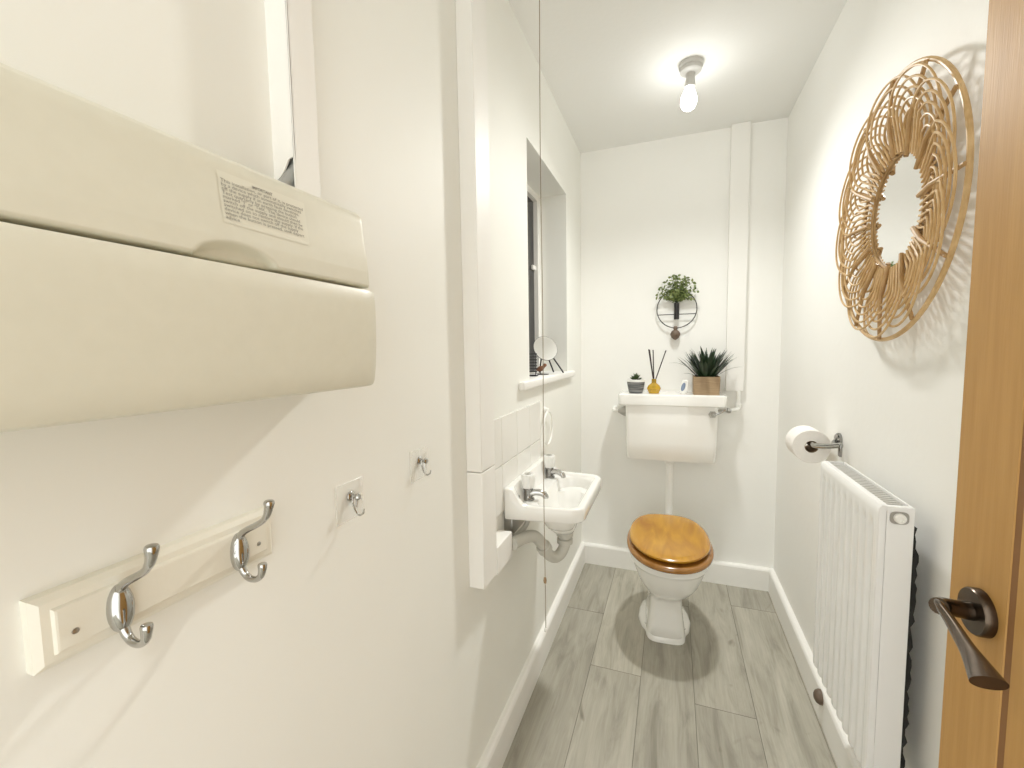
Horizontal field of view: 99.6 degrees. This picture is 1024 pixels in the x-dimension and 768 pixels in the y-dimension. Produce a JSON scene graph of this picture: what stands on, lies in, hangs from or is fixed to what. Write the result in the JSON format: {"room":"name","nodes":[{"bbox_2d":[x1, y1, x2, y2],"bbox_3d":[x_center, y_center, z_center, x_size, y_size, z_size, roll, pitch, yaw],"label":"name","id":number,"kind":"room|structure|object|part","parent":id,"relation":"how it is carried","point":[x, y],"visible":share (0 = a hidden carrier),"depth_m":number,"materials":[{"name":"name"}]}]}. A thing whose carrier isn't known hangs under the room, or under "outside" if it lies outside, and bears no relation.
{"room":"bathroom","nodes":[
{"label":"bathroom","id":0,"kind":"room"},
{"bbox_2d":[0,0,581,767],"bbox_3d":[-0.197,-0.003,1.247,0.220,2.416,3.115,1,5,20],"label":"wall","id":1,"kind":"structure","parent":0,"point":[366,640],"depth_m":0.68,"materials":[{"name":"white paint"}]},
{"bbox_2d":[19,499,274,675],"bbox_3d":[-0.332,0.190,0.455,0.080,0.105,0.231,1,5,20],"label":"rail","id":2,"kind":"object","parent":1,"relation":"attached to","point":[60,622],"visible":1,"depth_m":0.41,"materials":[{"name":"beige paint"}]},
{"bbox_2d":[0,63,375,432],"bbox_3d":[-0.336,-0.097,0.380,0.117,0.242,0.534,1,5,20],"label":"fuse box","id":3,"kind":"object","parent":1,"relation":"attached to","point":[145,269],"visible":1,"depth_m":0.35,"materials":[{"name":"beige plastic"}]},
{"bbox_2d":[264,0,320,197],"bbox_3d":[-0.302,-0.689,0.566,0.037,0.938,0.044,1,5,20],"label":"cable trunking","id":4,"kind":"object","parent":1,"relation":"attached to","point":[289,30],"visible":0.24,"depth_m":0.57,"materials":[{"name":"white paint"}]},
{"bbox_2d":[279,158,294,186],"bbox_3d":[-0.301,-0.295,0.577,0.027,0.134,0.061,1,5,20],"label":"cable","id":5,"kind":"object","parent":4,"relation":"attached to","point":[287,177],"visible":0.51,"depth_m":0.58,"materials":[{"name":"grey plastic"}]},
{"bbox_2d":[347,491,364,515],"bbox_3d":[-0.259,0.197,0.723,0.031,0.066,0.064,1,5,20],"label":"hook","id":6,"kind":"object","parent":1,"relation":"attached to","point":[351,495],"visible":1,"depth_m":0.72,"materials":[{"name":"silver metal"}]},
{"bbox_2d":[417,456,430,475],"bbox_3d":[-0.186,0.172,0.921,0.031,0.066,0.064,1,5,20],"label":"hook","id":7,"kind":"object","parent":1,"relation":"attached to","point":[420,460],"visible":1,"depth_m":0.92,"materials":[{"name":"silver metal"}]},
{"bbox_2d":[455,0,496,589],"bbox_3d":[-0.092,-0.328,1.136,0.045,1.754,0.092,1,5,20],"label":"pipe boxing","id":8,"kind":"object","parent":1,"relation":"attached to","point":[471,25],"visible":1,"depth_m":1.11,"materials":[{"name":"white paint"}]},
{"bbox_3d":[-0.081,0.388,1.193,0.045,0.317,0.092,1,5,20],"label":"casing","id":9,"kind":"part","parent":8,"relation":"part of","materials":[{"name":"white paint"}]},
{"bbox_2d":[496,530,511,574],"bbox_3d":[-0.042,0.503,1.301,0.047,0.081,0.120,1,5,20],"label":"cover","id":10,"kind":"object","parent":1,"relation":"attached to","point":[503,538],"visible":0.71,"depth_m":1.29,"materials":[{"name":"white paint"}]},
{"bbox_2d":[494,401,540,518],"bbox_3d":[0.015,0.247,1.500,0.008,0.312,0.570,1,5,20],"label":"tile backsplash","id":11,"kind":"structure","parent":1,"relation":"attached to","point":[517,434],"depth_m":1.47,"materials":[{"name":"white tile"}]},
{"bbox_2d":[476,542,584,767],"bbox_3d":[-0.061,1.142,1.304,0.024,0.120,2.895,1,5,20],"label":"baseboard","id":12,"kind":"structure","parent":1,"relation":"attached to","point":[494,755],"depth_m":1.62,"materials":[{"name":"white paint"}]},
{"bbox_2d":[519,184,574,390],"bbox_3d":[0.080,-0.464,1.916,0.224,0.922,0.846,1,5,20],"label":"window","id":13,"kind":"structure","parent":1,"relation":"in","point":[533,201],"depth_m":2.18,"materials":[{"name":"white plastic"}]},
{"bbox_3d":[0.015,-0.471,1.959,0.006,0.852,0.547,1,5,20],"label":"pane","id":14,"kind":"part","parent":13,"relation":"part of","materials":[{"name":"black glass"}]},
{"bbox_2d":[529,353,537,375],"bbox_3d":[0.086,-0.083,1.850,0.044,0.099,0.030,1,5,20],"label":"wire rack","id":15,"kind":"object","parent":13,"relation":"on","point":[535,356],"visible":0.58,"depth_m":1.84,"materials":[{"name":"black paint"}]},
{"bbox_3d":[0.010,-0.467,1.961,0.062,0.922,0.627,1,5,20],"label":"frame","id":16,"kind":"part","parent":13,"relation":"part of","materials":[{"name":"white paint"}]},
{"bbox_2d":[536,363,548,374],"bbox_3d":[0.135,-0.068,1.956,0.060,0.051,0.025,1,5,20],"label":"trinket","id":17,"kind":"object","parent":13,"relation":"on","point":[540,368],"visible":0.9,"depth_m":1.95,"materials":[{"name":"orange metal"}]},
{"bbox_3d":[0.180,-0.024,1.916,0.024,0.032,0.846,1,5,20],"label":"sill","id":18,"kind":"part","parent":13,"relation":"part of","materials":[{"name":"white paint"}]},
{"bbox_2d":[533,336,563,372],"bbox_3d":[0.163,-0.139,2.046,0.133,0.175,0.108,-3,5,-22],"label":"vanity mirror","id":19,"kind":"object","parent":13,"relation":"on","point":[545,348],"visible":0.98,"depth_m":2.04,"materials":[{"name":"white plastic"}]},
{"bbox_2d":[534,336,556,359],"bbox_3d":[0.158,-0.169,2.042,0.120,0.112,0.045,-2,5,-19],"label":"mirror glass","id":20,"kind":"object","parent":19,"relation":"attached to","point":[545,348],"depth_m":2.04,"materials":[{"name":"silver metal"}]},
{"bbox_2d":[544,406,552,444],"bbox_3d":[0.146,0.177,1.830,0.024,0.164,0.144,1,5,20],"label":"towel ring","id":21,"kind":"object","parent":1,"relation":"attached to","point":[546,410],"visible":0.95,"depth_m":1.82,"materials":[{"name":"white plastic"}]},
{"bbox_2d":[504,454,600,562],"bbox_3d":[0.160,0.458,1.541,0.257,0.336,0.481,1,5,20],"label":"basin","id":22,"kind":"object","parent":1,"relation":"attached to","point":[569,497],"visible":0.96,"depth_m":1.45,"materials":[{"name":"white ceramic"}]},
{"bbox_2d":[521,472,548,500],"bbox_3d":[0.074,0.344,1.448,0.093,0.091,0.046,1,5,20],"label":"tap","id":23,"kind":"object","parent":22,"relation":"on","point":[528,493],"depth_m":1.44,"materials":[{"name":"silver metal"}]},
{"bbox_2d":[544,454,565,478],"bbox_3d":[0.167,0.323,1.698,0.093,0.091,0.046,1,5,20],"label":"tap","id":24,"kind":"object","parent":22,"relation":"on","point":[549,459],"depth_m":1.69,"materials":[{"name":"silver metal"}]},
{"bbox_2d":[647,383,660,393],"bbox_3d":[0.759,0.021,2.315,0.070,0.055,0.070,1,5,20],"label":"bottle","id":25,"kind":"object","parent":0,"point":[654,388],"depth_m":2.29,"materials":[{"name":"yellow glass"}]},
{"bbox_2d":[502,563,837,767],"bbox_3d":[0.178,1.261,0.525,1.216,0.002,4.385,1,5,20],"label":"floor","id":26,"kind":"structure","parent":0,"point":[605,694],"depth_m":1.63,"materials":[{"name":"grey wood"}]},
{"bbox_2d":[627,514,713,644],"bbox_3d":[0.711,0.898,1.968,0.363,0.479,0.520,1,5,20],"label":"toilet","id":27,"kind":"object","parent":26,"relation":"on","point":[671,555],"visible":1,"depth_m":1.88,"materials":[{"name":"white ceramic"}]},
{"bbox_3d":[0.700,0.712,1.931,0.363,0.045,0.472,1,5,20],"label":"seat","id":28,"kind":"part","parent":27,"relation":"part of","materials":[{"name":"brown wood"}]},
{"bbox_3d":[0.701,0.679,1.936,0.339,0.038,0.456,1,5,20],"label":"lid","id":29,"kind":"part","parent":27,"relation":"part of","materials":[{"name":"brown wood"}]},
{"bbox_2d":[508,0,846,152],"bbox_3d":[0.311,-1.249,0.953,1.346,0.100,3.115,1,5,20],"label":"ceiling","id":30,"kind":"structure","parent":0,"point":[610,68],"depth_m":1.67,"materials":[{"name":"paint"}]},
{"bbox_2d":[539,0,546,632],"bbox_3d":[0.074,-0.271,1.073,0.070,1.862,0.070,1,5,20],"label":"pull cord","id":31,"kind":"object","parent":30,"relation":"hanging from","point":[545,579],"visible":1,"depth_m":1.08,"materials":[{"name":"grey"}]},
{"bbox_2d":[679,56,702,111],"bbox_3d":[0.707,-1.180,1.714,0.089,0.170,0.089,1,5,20],"label":"ceiling light","id":32,"kind":"object","parent":30,"relation":"attached to","point":[689,67],"visible":1,"depth_m":1.70,"materials":[{"name":"grey plastic"}]},
{"bbox_3d":[0.706,-1.140,1.728,0.061,0.088,0.061,1,5,20],"label":"bulb","id":33,"kind":"part","parent":32,"relation":"part of","materials":[{"name":"white glass"}]},
{"bbox_2d":[580,117,787,567],"bbox_3d":[0.909,-0.114,2.440,1.026,2.416,0.100,1,5,20],"label":"wall","id":34,"kind":"structure","parent":0,"point":[654,211],"depth_m":2.36,"materials":[{"name":"white paint"}]},
{"bbox_2d":[612,390,726,463],"bbox_3d":[0.826,0.225,2.326,0.574,0.356,0.225,1,5,20],"label":"toilet cistern","id":35,"kind":"object","parent":34,"relation":"attached to","point":[675,426],"visible":1,"depth_m":2.24,"materials":[{"name":"white ceramic"}]},
{"bbox_2d":[627,373,644,392],"bbox_3d":[0.671,-0.007,2.345,0.094,0.109,0.094,1,5,20],"label":"succulent pot","id":36,"kind":"object","parent":35,"relation":"on","point":[635,384],"visible":1,"depth_m":2.31,"materials":[{"name":"grey ceramic"}]},
{"bbox_3d":[0.672,0.018,2.347,0.093,0.060,0.093,1,5,20],"label":"pot","id":37,"kind":"part","parent":36,"relation":"part of","materials":[{"name":"grey ceramic"}]},
{"bbox_2d":[647,349,666,393],"bbox_3d":[0.770,-0.068,2.303,0.096,0.235,0.070,1,5,20],"label":"reed diffuser","id":38,"kind":"object","parent":35,"relation":"on","point":[654,388],"visible":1,"depth_m":2.30,"materials":[{"name":"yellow glass"}]},
{"bbox_2d":[665,461,674,514],"bbox_3d":[0.832,0.608,2.291,0.062,0.401,0.228,1,5,20],"label":"pipe","id":39,"kind":"object","parent":35,"relation":"attached to","point":[669,464],"visible":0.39,"depth_m":2.35,"materials":[{"name":"white plastic"}]},
{"bbox_3d":[0.854,0.252,2.337,0.454,0.299,0.189,1,5,20],"label":"tank","id":40,"kind":"part","parent":35,"relation":"part of","materials":[{"name":"white ceramic"}]},
{"bbox_3d":[0.848,0.077,2.315,0.528,0.058,0.207,1,5,20],"label":"tank lid","id":41,"kind":"part","parent":35,"relation":"part of","materials":[{"name":"white ceramic"}]},
{"bbox_2d":[680,380,688,393],"bbox_3d":[0.903,0.014,2.265,0.042,0.072,0.027,1,5,20],"label":"air freshener","id":42,"kind":"object","parent":35,"relation":"on","point":[685,383],"visible":1,"depth_m":2.25,"materials":[{"name":"white plastic"}]},
{"bbox_2d":[679,347,734,394],"bbox_3d":[0.990,-0.071,2.209,0.262,0.248,0.255,-3,5,-24],"label":"planter","id":43,"kind":"object","parent":35,"relation":"on","point":[706,380],"visible":1,"depth_m":2.18,"materials":[{"name":"brown wood"}]},
{"bbox_3d":[1.004,0.155,2.155,0.038,0.035,0.038,-1,5,5],"label":"flush lever","id":44,"kind":"part","parent":35,"relation":"part of","materials":[{"name":"silver metal"}]},
{"bbox_2d":[718,391,740,412],"bbox_3d":[1.137,0.095,2.248,0.138,0.110,0.046,-2,5,-16],"label":"supply pipe","id":45,"kind":"object","parent":35,"relation":"attached to","point":[738,393],"visible":0.98,"depth_m":2.26,"materials":[{"name":"white plastic"}]},
{"bbox_2d":[670,326,679,339],"bbox_3d":[0.888,-0.277,2.353,0.051,0.075,0.051,1,5,20],"label":"wall ornament","id":46,"kind":"object","parent":34,"relation":"attached to","point":[675,333],"visible":1,"depth_m":2.34,"materials":[{"name":"brown wood"}]},
{"bbox_2d":[585,542,768,590],"bbox_3d":[0.906,1.035,2.472,0.979,0.120,0.024,1,5,20],"label":"baseboard","id":47,"kind":"structure","parent":34,"relation":"attached to","point":[719,572],"depth_m":2.38,"materials":[{"name":"white paint"}]},
{"bbox_2d":[655,274,698,327],"bbox_3d":[0.882,-0.440,2.317,0.217,0.280,0.099,1,5,20],"label":"wall planter","id":48,"kind":"object","parent":34,"relation":"attached to","point":[676,294],"visible":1,"depth_m":2.31,"materials":[{"name":"black paint"}]},
{"bbox_2d":[725,121,750,390],"bbox_3d":[1.163,-0.636,2.232,0.087,1.350,0.032,1,5,20],"label":"cover","id":49,"kind":"object","parent":34,"relation":"attached to","point":[740,132],"depth_m":2.22,"materials":[{"name":"white paint"}]},
{"bbox_2d":[773,0,988,767],"bbox_3d":[0.915,0.012,0.836,0.100,2.416,3.115,1,5,20],"label":"wall","id":50,"kind":"structure","parent":0,"point":[895,405],"depth_m":1.18,"materials":[{"name":"white paint"}]},
{"bbox_2d":[768,568,860,767],"bbox_3d":[0.879,1.155,0.957,0.024,0.120,2.895,1,5,20],"label":"baseboard","id":51,"kind":"structure","parent":50,"relation":"attached to","point":[842,751],"depth_m":1.60,"materials":[{"name":"white paint"}]},
{"bbox_2d":[813,688,822,705],"bbox_3d":[1.052,1.076,1.490,0.022,0.048,0.048,1,5,20],"label":"door stop","id":52,"kind":"object","parent":50,"relation":"attached to","point":[817,694],"visible":1,"depth_m":1.48,"materials":[{"name":"brown wood"}]},
{"bbox_2d":[806,433,842,456],"bbox_3d":[1.045,0.190,1.451,0.079,0.064,0.194,1,5,20],"label":"toilet roll holder","id":53,"kind":"object","parent":50,"relation":"attached to","point":[837,442],"visible":0.91,"depth_m":1.40,"materials":[{"name":"silver metal"}]},
{"bbox_2d":[785,425,830,462],"bbox_3d":[1.037,0.210,1.518,0.114,0.114,0.100,1,5,20],"label":"toilet roll","id":54,"kind":"object","parent":53,"relation":"on","point":[796,439],"visible":0.91,"depth_m":1.48,"materials":[{"name":"paper"}]},
{"bbox_3d":[1.027,0.196,1.456,0.045,0.038,0.201,-1,5,5],"label":"arm","id":55,"kind":"part","parent":53,"relation":"part of","materials":[{"name":"silver metal"}]},
{"bbox_3d":[1.069,0.184,1.420,0.012,0.048,0.048,1,5,20],"label":"wall plate","id":56,"kind":"part","parent":53,"relation":"part of","materials":[{"name":"silver metal"}]},
{"bbox_2d":[813,461,918,767],"bbox_3d":[0.900,0.722,1.110,0.101,0.957,0.428,1,5,20],"label":"radiator","id":57,"kind":"object","parent":50,"relation":"attached to","point":[868,557],"visible":1,"depth_m":0.99,"materials":[{"name":"white metal"}]},
{"bbox_3d":[0.959,0.543,1.300,0.047,0.631,0.002,1,5,20],"label":"panel","id":58,"kind":"part","parent":57,"relation":"part of","materials":[{"name":"white metal"}]},
{"bbox_3d":[0.863,0.560,1.128,0.014,0.635,0.388,1,5,20],"label":"panel","id":59,"kind":"part","parent":57,"relation":"part of","materials":[{"name":"white metal"}]},
{"bbox_2d":[832,464,902,505],"bbox_3d":[0.885,0.255,1.094,0.041,0.009,0.386,1,5,20],"label":"grille","id":60,"kind":"object","parent":57,"relation":"attached to","point":[880,496],"depth_m":1.06,"materials":[{"name":"white metal"}]},
{"bbox_3d":[0.912,0.559,1.110,0.003,0.631,0.388,1,5,20],"label":"panel","id":61,"kind":"part","parent":57,"relation":"part of","materials":[{"name":"white metal"}]},
{"bbox_3d":[0.823,0.574,0.934,0.047,0.631,0.002,1,5,20],"label":"panel","id":62,"kind":"part","parent":57,"relation":"part of","materials":[{"name":"white metal"}]},
{"bbox_2d":[888,505,910,507],"bbox_3d":[0.822,0.262,0.916,0.039,0.006,0.011,1,5,20],"label":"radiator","id":63,"kind":"object","parent":57,"relation":"attached to","point":[889,506],"depth_m":0.91,"materials":[{"name":"white metal"}]},
{"bbox_2d":[835,55,973,341],"bbox_3d":[0.905,-0.410,1.037,0.046,0.614,0.614,1,5,20],"label":"wall mirror","id":64,"kind":"object","parent":50,"relation":"attached to","point":[907,192],"visible":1,"depth_m":0.97,"materials":[{"name":"wicker"}]},
{"bbox_2d":[873,153,927,266],"bbox_3d":[0.919,-0.410,1.032,0.002,0.260,0.260,1,5,20],"label":"mirror glass","id":65,"kind":"object","parent":64,"relation":"attached to","point":[896,207],"depth_m":1.03,"materials":[{"name":"silver metal"}]},
{"bbox_2d":[928,0,1023,767],"bbox_3d":[0.395,0.280,0.202,0.130,1.982,0.762,1,5,20],"label":"door","id":66,"kind":"structure","parent":50,"relation":"in","point":[982,721],"depth_m":0.47,"materials":[{"name":"brown wood"}]},
{"bbox_3d":[0.439,0.252,0.418,0.025,0.025,0.145,2,6,35],"label":"lever","id":67,"kind":"part","parent":66,"relation":"part of","materials":[{"name":"brown metal"}]}
]}

